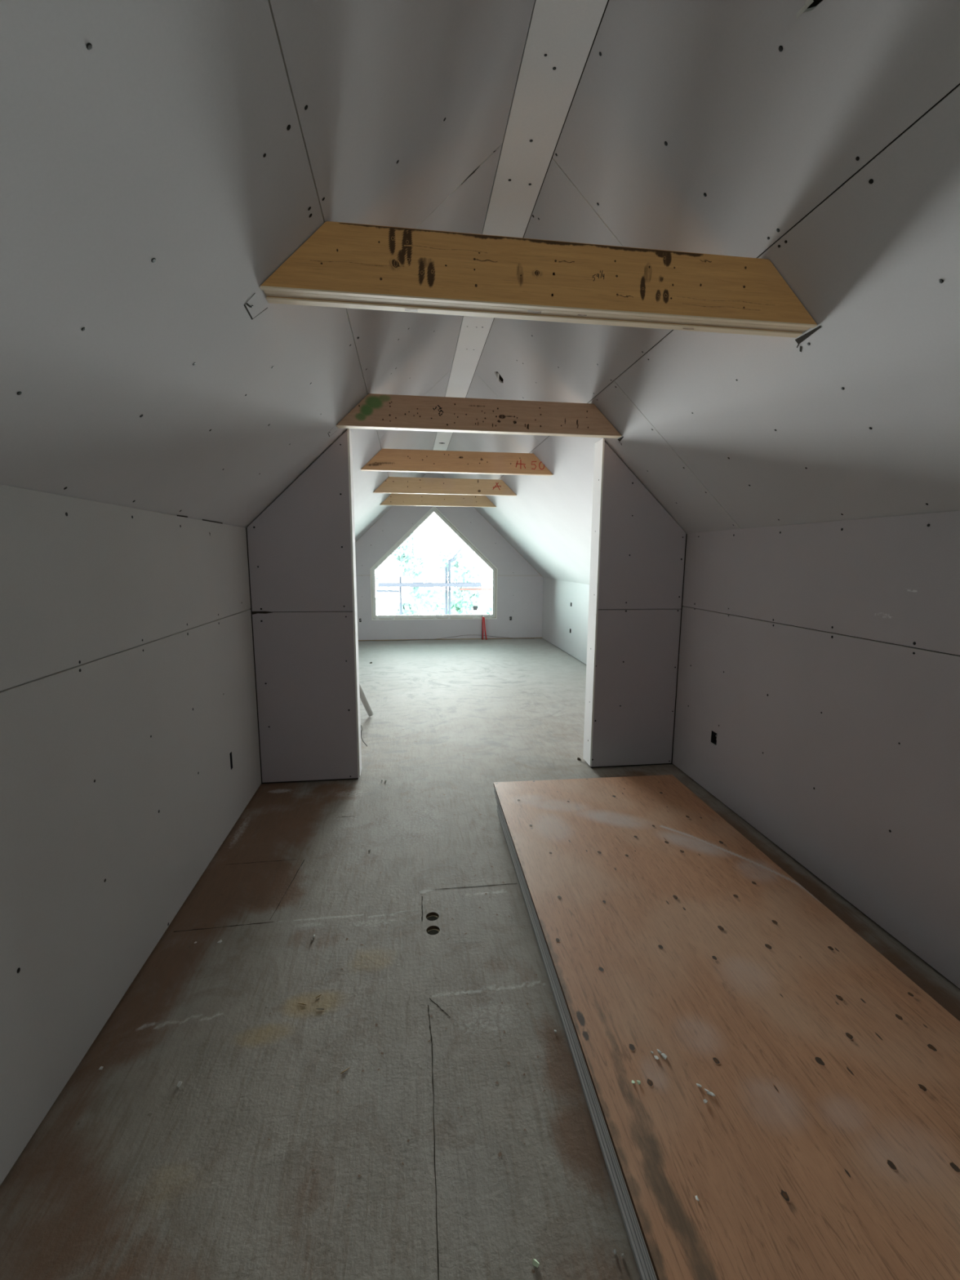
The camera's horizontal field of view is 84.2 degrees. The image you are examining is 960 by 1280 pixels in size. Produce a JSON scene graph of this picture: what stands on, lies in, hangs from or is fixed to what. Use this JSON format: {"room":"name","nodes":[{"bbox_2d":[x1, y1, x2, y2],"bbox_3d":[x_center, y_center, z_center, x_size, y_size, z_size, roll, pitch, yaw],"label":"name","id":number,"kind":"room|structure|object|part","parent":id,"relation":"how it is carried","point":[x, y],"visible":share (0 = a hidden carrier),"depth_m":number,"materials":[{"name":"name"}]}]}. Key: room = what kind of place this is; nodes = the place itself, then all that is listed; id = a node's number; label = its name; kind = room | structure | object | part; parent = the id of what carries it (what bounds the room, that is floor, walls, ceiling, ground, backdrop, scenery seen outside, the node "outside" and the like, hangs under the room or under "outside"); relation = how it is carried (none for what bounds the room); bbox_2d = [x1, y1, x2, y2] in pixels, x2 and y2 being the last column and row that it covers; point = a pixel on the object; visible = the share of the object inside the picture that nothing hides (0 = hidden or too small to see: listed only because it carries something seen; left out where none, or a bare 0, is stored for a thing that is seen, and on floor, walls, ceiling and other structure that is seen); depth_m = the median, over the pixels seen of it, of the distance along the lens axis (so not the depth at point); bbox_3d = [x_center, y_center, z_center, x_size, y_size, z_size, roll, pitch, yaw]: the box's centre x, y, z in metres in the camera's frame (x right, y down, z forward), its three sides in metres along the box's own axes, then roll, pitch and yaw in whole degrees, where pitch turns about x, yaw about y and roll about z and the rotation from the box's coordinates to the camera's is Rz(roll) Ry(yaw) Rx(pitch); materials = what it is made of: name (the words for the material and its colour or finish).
{"room":"unfinished attic","nodes":[
{"label":"unfinished attic","id":0,"kind":"room"},
{"bbox_2d":[0,484,261,1185],"bbox_3d":[-1.208,0.594,0.952,0.106,1.846,5.600,-1,9,-8],"label":"wall","id":1,"kind":"structure","parent":0,"point":[127,681],"depth_m":1.76,"materials":[{"name":"grey paint"}]},
{"bbox_2d":[229,751,232,768],"bbox_3d":[-1.462,0.697,3.058,0.053,0.101,0.038,-1,9,-8],"label":"electrical box","id":2,"kind":"object","parent":1,"relation":"attached to","point":[230,753],"visible":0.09,"depth_m":3.08,"materials":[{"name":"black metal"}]},
{"bbox_2d":[245,428,361,783],"bbox_3d":[-1.526,-0.139,3.572,1.356,2.481,0.166,-1,9,-8],"label":"wall","id":3,"kind":"structure","parent":0,"point":[301,557],"depth_m":3.55,"materials":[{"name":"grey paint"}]},
{"bbox_2d":[360,724,367,746],"bbox_3d":[-0.886,0.680,3.912,0.027,0.243,0.113,8,12,41],"label":"electrical cable","id":4,"kind":"object","parent":3,"relation":"attached to","point":[362,729],"visible":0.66,"depth_m":3.93,"materials":[{"name":"grey plastic"}]},
{"bbox_2d":[355,472,543,640],"bbox_3d":[-0.864,-1.542,9.954,4.384,3.292,0.156,-1,9,-8],"label":"wall","id":5,"kind":"structure","parent":0,"point":[519,584],"depth_m":10.01,"materials":[{"name":"paint"}]},
{"bbox_2d":[370,506,497,620],"bbox_3d":[-0.849,-1.433,9.953,2.372,2.107,0.146,-1,9,-8],"label":"window","id":6,"kind":"structure","parent":5,"relation":"in","point":[495,571],"depth_m":9.97,"materials":[{"name":"white plastic"}]},
{"bbox_2d":[0,0,959,584],"bbox_3d":[-0.074,-1.227,4.021,4.684,2.375,12.172,-1,9,-8],"label":"ceiling","id":7,"kind":"structure","parent":0,"point":[161,161],"depth_m":1.52,"materials":[{"name":"paint"}]},
{"bbox_2d":[379,493,496,507],"bbox_3d":[-0.630,-2.146,8.127,1.777,0.188,0.078,-1,9,-8],"label":"ceiling beam","id":8,"kind":"structure","parent":7,"relation":"attached to","point":[407,500],"depth_m":8.09,"materials":[{"name":"brown wood"}]},
{"bbox_2d":[373,476,516,496],"bbox_3d":[-0.421,-1.903,6.578,1.777,0.190,0.079,-1,9,-8],"label":"ceiling beam","id":9,"kind":"structure","parent":7,"relation":"attached to","point":[396,485],"depth_m":6.54,"materials":[{"name":"brown wood"}]},
{"bbox_2d":[360,448,553,475],"bbox_3d":[-0.195,-1.639,4.898,1.777,0.188,0.079,-1,9,-8],"label":"ceiling beam","id":10,"kind":"structure","parent":7,"relation":"attached to","point":[386,460],"depth_m":4.86,"materials":[{"name":"brown wood"}]},
{"bbox_2d":[336,393,621,438],"bbox_3d":[0.021,-1.386,3.292,1.777,0.189,0.079,-1,9,-8],"label":"ceiling beam","id":11,"kind":"structure","parent":7,"relation":"attached to","point":[375,411],"depth_m":3.25,"materials":[{"name":"brown wood"}]},
{"bbox_2d":[259,221,817,337],"bbox_3d":[0.237,-1.134,1.685,1.777,0.189,0.105,-1,9,-8],"label":"ceiling beam","id":12,"kind":"structure","parent":7,"relation":"attached to","point":[348,265],"depth_m":1.64,"materials":[{"name":"brown wood"}]},
{"bbox_2d":[0,638,959,1279],"bbox_3d":[-0.088,1.060,4.378,4.384,0.321,11.972,-1,9,-8],"label":"floor","id":13,"kind":"structure","parent":0,"point":[458,1140],"depth_m":1.71,"materials":[{"name":"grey wood"}]},
{"bbox_2d":[177,1080,182,1087],"bbox_3d":[-0.898,1.326,1.584,0.014,0.006,0.021,-1,9,-8],"label":"chip","id":14,"kind":"object","parent":13,"relation":"on","point":[180,1082],"visible":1,"depth_m":1.58,"materials":[{"name":"grey"}]},
{"bbox_2d":[359,682,373,715],"bbox_3d":[-1.089,0.225,4.500,0.066,1.276,1.377,0,9,0],"label":"pipe","id":15,"kind":"object","parent":13,"relation":"on","point":[362,696],"visible":0.32,"depth_m":5.00,"materials":[{"name":"white plastic"}]},
{"bbox_2d":[358,635,515,641],"bbox_3d":[-0.631,-0.046,10.094,3.400,0.093,0.034,-1,9,-8],"label":"cable","id":16,"kind":"object","parent":13,"relation":"on","point":[460,635],"visible":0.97,"depth_m":10.08,"materials":[{"name":"plastic"}]},
{"bbox_2d":[483,617,487,639],"bbox_3d":[0.099,-0.218,10.142,0.075,0.433,0.031,3,9,17],"label":"tube","id":17,"kind":"object","parent":13,"relation":"on","point":[483,617],"visible":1,"depth_m":10.13,"materials":[{"name":"red plastic"}]},
{"bbox_2d":[532,1258,539,1267],"bbox_3d":[0.125,1.394,1.188,0.016,0.005,0.013,8,12,40],"label":"chip","id":18,"kind":"object","parent":13,"relation":"on","point":[535,1263],"visible":1,"depth_m":1.19,"materials":[{"name":"white"}]},
{"bbox_2d":[613,1248,623,1256],"bbox_3d":[0.314,1.392,1.206,0.025,0.006,0.007,4,9,21],"label":"chip","id":19,"kind":"object","parent":13,"relation":"on","point":[614,1250],"visible":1,"depth_m":1.21,"materials":[{"name":"grey"}]},
{"bbox_3d":[0.850,1.241,2.169,1.260,0.013,2.316,-1,9,-8],"label":"board","id":20,"kind":"object","parent":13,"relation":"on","visible":0},
{"bbox_2d":[497,815,642,1279],"bbox_3d":[0.845,1.228,2.169,1.260,0.013,2.321,-1,9,-8],"label":"board","id":21,"kind":"object","parent":20,"relation":"on","point":[498,815],"visible":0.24,"depth_m":1.53,"materials":[{"name":"brown wood"}]},
{"bbox_2d":[497,808,645,1279],"bbox_3d":[0.842,1.213,2.179,1.260,0.013,2.346,-1,9,-8],"label":"board","id":22,"kind":"object","parent":21,"relation":"on","point":[620,1202],"visible":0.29,"depth_m":1.52,"materials":[{"name":"brown wood"}]},
{"bbox_2d":[497,804,649,1279],"bbox_3d":[0.844,1.198,2.192,1.261,0.013,2.376,-1,9,-8],"label":"board","id":23,"kind":"object","parent":22,"relation":"on","point":[619,1189],"visible":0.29,"depth_m":1.50,"materials":[{"name":"brown wood"}]},
{"bbox_2d":[497,804,649,1279],"bbox_3d":[0.846,1.183,2.206,1.261,0.013,2.406,-1,9,-8],"label":"board","id":24,"kind":"object","parent":23,"relation":"on","point":[497,804],"visible":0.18,"depth_m":1.51,"materials":[{"name":"brown wood"}]},
{"bbox_2d":[495,796,652,1279],"bbox_3d":[0.841,1.167,2.225,1.262,0.013,2.451,-1,9,-8],"label":"board","id":25,"kind":"object","parent":24,"relation":"on","point":[579,1055],"visible":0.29,"depth_m":1.49,"materials":[{"name":"brown wood"}]},
{"bbox_2d":[493,789,654,1279],"bbox_3d":[0.838,1.149,2.254,1.263,0.013,2.513,-1,9,-8],"label":"board","id":26,"kind":"object","parent":25,"relation":"on","point":[581,1058],"visible":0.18,"depth_m":1.48,"materials":[{"name":"brown wood"}]},
{"bbox_2d":[493,787,657,1279],"bbox_3d":[0.839,1.136,2.253,1.263,0.013,2.516,-1,9,-8],"label":"board","id":27,"kind":"object","parent":26,"relation":"on","point":[603,1120],"visible":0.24,"depth_m":1.47,"materials":[{"name":"brown wood"}]},
{"bbox_2d":[493,774,959,1279],"bbox_3d":[0.838,1.119,2.267,1.263,0.015,2.567,-1,9,-8],"label":"plywood sheet","id":28,"kind":"object","parent":27,"relation":"on","point":[826,1146],"visible":1,"depth_m":1.58,"materials":[{"name":"brown wood"}]},
{"bbox_2d":[650,1048,666,1059],"bbox_3d":[0.526,1.218,1.561,0.041,0.002,0.036,-1,9,-8],"label":"chip","id":29,"kind":"object","parent":28,"relation":"on","point":[664,1056],"visible":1,"depth_m":1.56,"materials":[{"name":"white"}]},
{"bbox_2d":[696,1083,715,1096],"bbox_3d":[0.619,1.235,1.457,0.052,0.003,0.012,9,12,42],"label":"chip","id":30,"kind":"object","parent":28,"relation":"on","point":[708,1092],"visible":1,"depth_m":1.45,"materials":[{"name":"white"}]},
{"bbox_2d":[542,577,589,664],"bbox_3d":[1.671,-0.105,7.368,0.120,1.281,6.422,-1,9,-8],"label":"wall","id":31,"kind":"structure","parent":0,"point":[558,616],"depth_m":8.72,"materials":[{"name":"paint"}]},
{"bbox_2d":[582,438,687,768],"bbox_3d":[1.483,-0.176,3.971,1.341,2.467,0.166,-1,9,-8],"label":"wall","id":32,"kind":"structure","parent":0,"point":[637,555],"depth_m":3.85,"materials":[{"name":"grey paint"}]},
{"bbox_2d":[671,511,959,989],"bbox_3d":[1.873,0.551,1.360,0.106,1.840,5.600,-1,9,-8],"label":"wall","id":33,"kind":"structure","parent":0,"point":[822,660],"depth_m":2.44,"materials":[{"name":"grey paint"}]},
{"bbox_2d":[711,730,717,745],"bbox_3d":[1.568,0.644,3.500,0.053,0.080,0.067,-1,9,-8],"label":"electrical box","id":34,"kind":"object","parent":33,"relation":"attached to","point":[713,735],"visible":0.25,"depth_m":3.53,"materials":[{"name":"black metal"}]},
{"label":"outside","id":35,"kind":"structure","parent":0,"visible":0},
{"bbox_3d":[-1.757,4.405,21.389,30.000,0.200,25.000,-1,9,-8],"label":"ground","id":36,"kind":"structure","parent":35,"visible":0},
{"bbox_2d":[374,573,382,608],"bbox_3d":[-5.470,-0.232,25.788,1.508,7.570,1.413,-1,9,-8],"label":"tree","id":37,"kind":"object","parent":36,"relation":"on","point":[378,599],"visible":0.09,"depth_m":25.55,"materials":[{"name":"green plant"}]},
{"bbox_2d":[389,532,437,615],"bbox_3d":[-3.091,-0.829,23.876,2.374,9.368,2.304,-1,9,-8],"label":"tree","id":38,"kind":"object","parent":36,"relation":"on","point":[403,553],"visible":0.35,"depth_m":23.37,"materials":[{"name":"green plant"}]},
{"bbox_2d":[376,547,492,614],"bbox_3d":[-1.027,1.661,13.091,2.851,7.793,0.560,-1,9,-8],"label":"scaffold","id":39,"kind":"object","parent":36,"relation":"on","point":[400,584],"visible":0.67,"depth_m":12.63,"materials":[{"name":"metal"}]},
{"bbox_3d":[-2.127,-1.128,12.250,0.531,0.070,0.060,-1,9,-8],"label":"rail","id":40,"kind":"part","parent":39,"relation":"part of","materials":[{"name":"metal"}]},
{"bbox_3d":[-1.929,1.977,13.275,0.055,7.100,0.055,-1,9,-8],"label":"post","id":41,"kind":"part","parent":39,"relation":"part of","materials":[{"name":"metal"}]},
{"bbox_3d":[-0.839,1.853,13.402,0.055,7.320,0.055,-1,9,-8],"label":"post","id":42,"kind":"part","parent":39,"relation":"part of","materials":[{"name":"metal"}]},
{"bbox_3d":[-0.759,1.762,13.399,0.055,7.500,0.055,-1,9,-8],"label":"post","id":43,"kind":"part","parent":39,"relation":"part of","materials":[{"name":"metal"}]},
{"bbox_3d":[-0.044,-1.217,12.772,0.901,0.060,0.050,-1,9,-8],"label":"guard rail","id":44,"kind":"part","parent":39,"relation":"part of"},
{"bbox_2d":[412,582,480,614],"bbox_3d":[-1.541,0.845,22.365,2.734,6.549,3.134,3,9,18],"label":"bush","id":45,"kind":"object","parent":36,"relation":"on","point":[455,607],"visible":0.2,"depth_m":21.65,"materials":[{"name":"green plant"}]},
{"bbox_2d":[438,541,484,613],"bbox_3d":[-0.929,-0.827,27.231,2.535,8.355,3.091,-1,9,-8],"label":"tree","id":46,"kind":"object","parent":36,"relation":"on","point":[462,575],"visible":0.48,"depth_m":26.22,"materials":[{"name":"green plant"}]},
{"bbox_2d":[485,605,492,614],"bbox_3d":[1.562,1.119,22.954,3.456,5.861,2.346,-1,9,-8],"label":"bush","id":47,"kind":"object","parent":36,"relation":"on","point":[490,609],"visible":0.02,"depth_m":22.89,"materials":[{"name":"green plant"}]}
]}

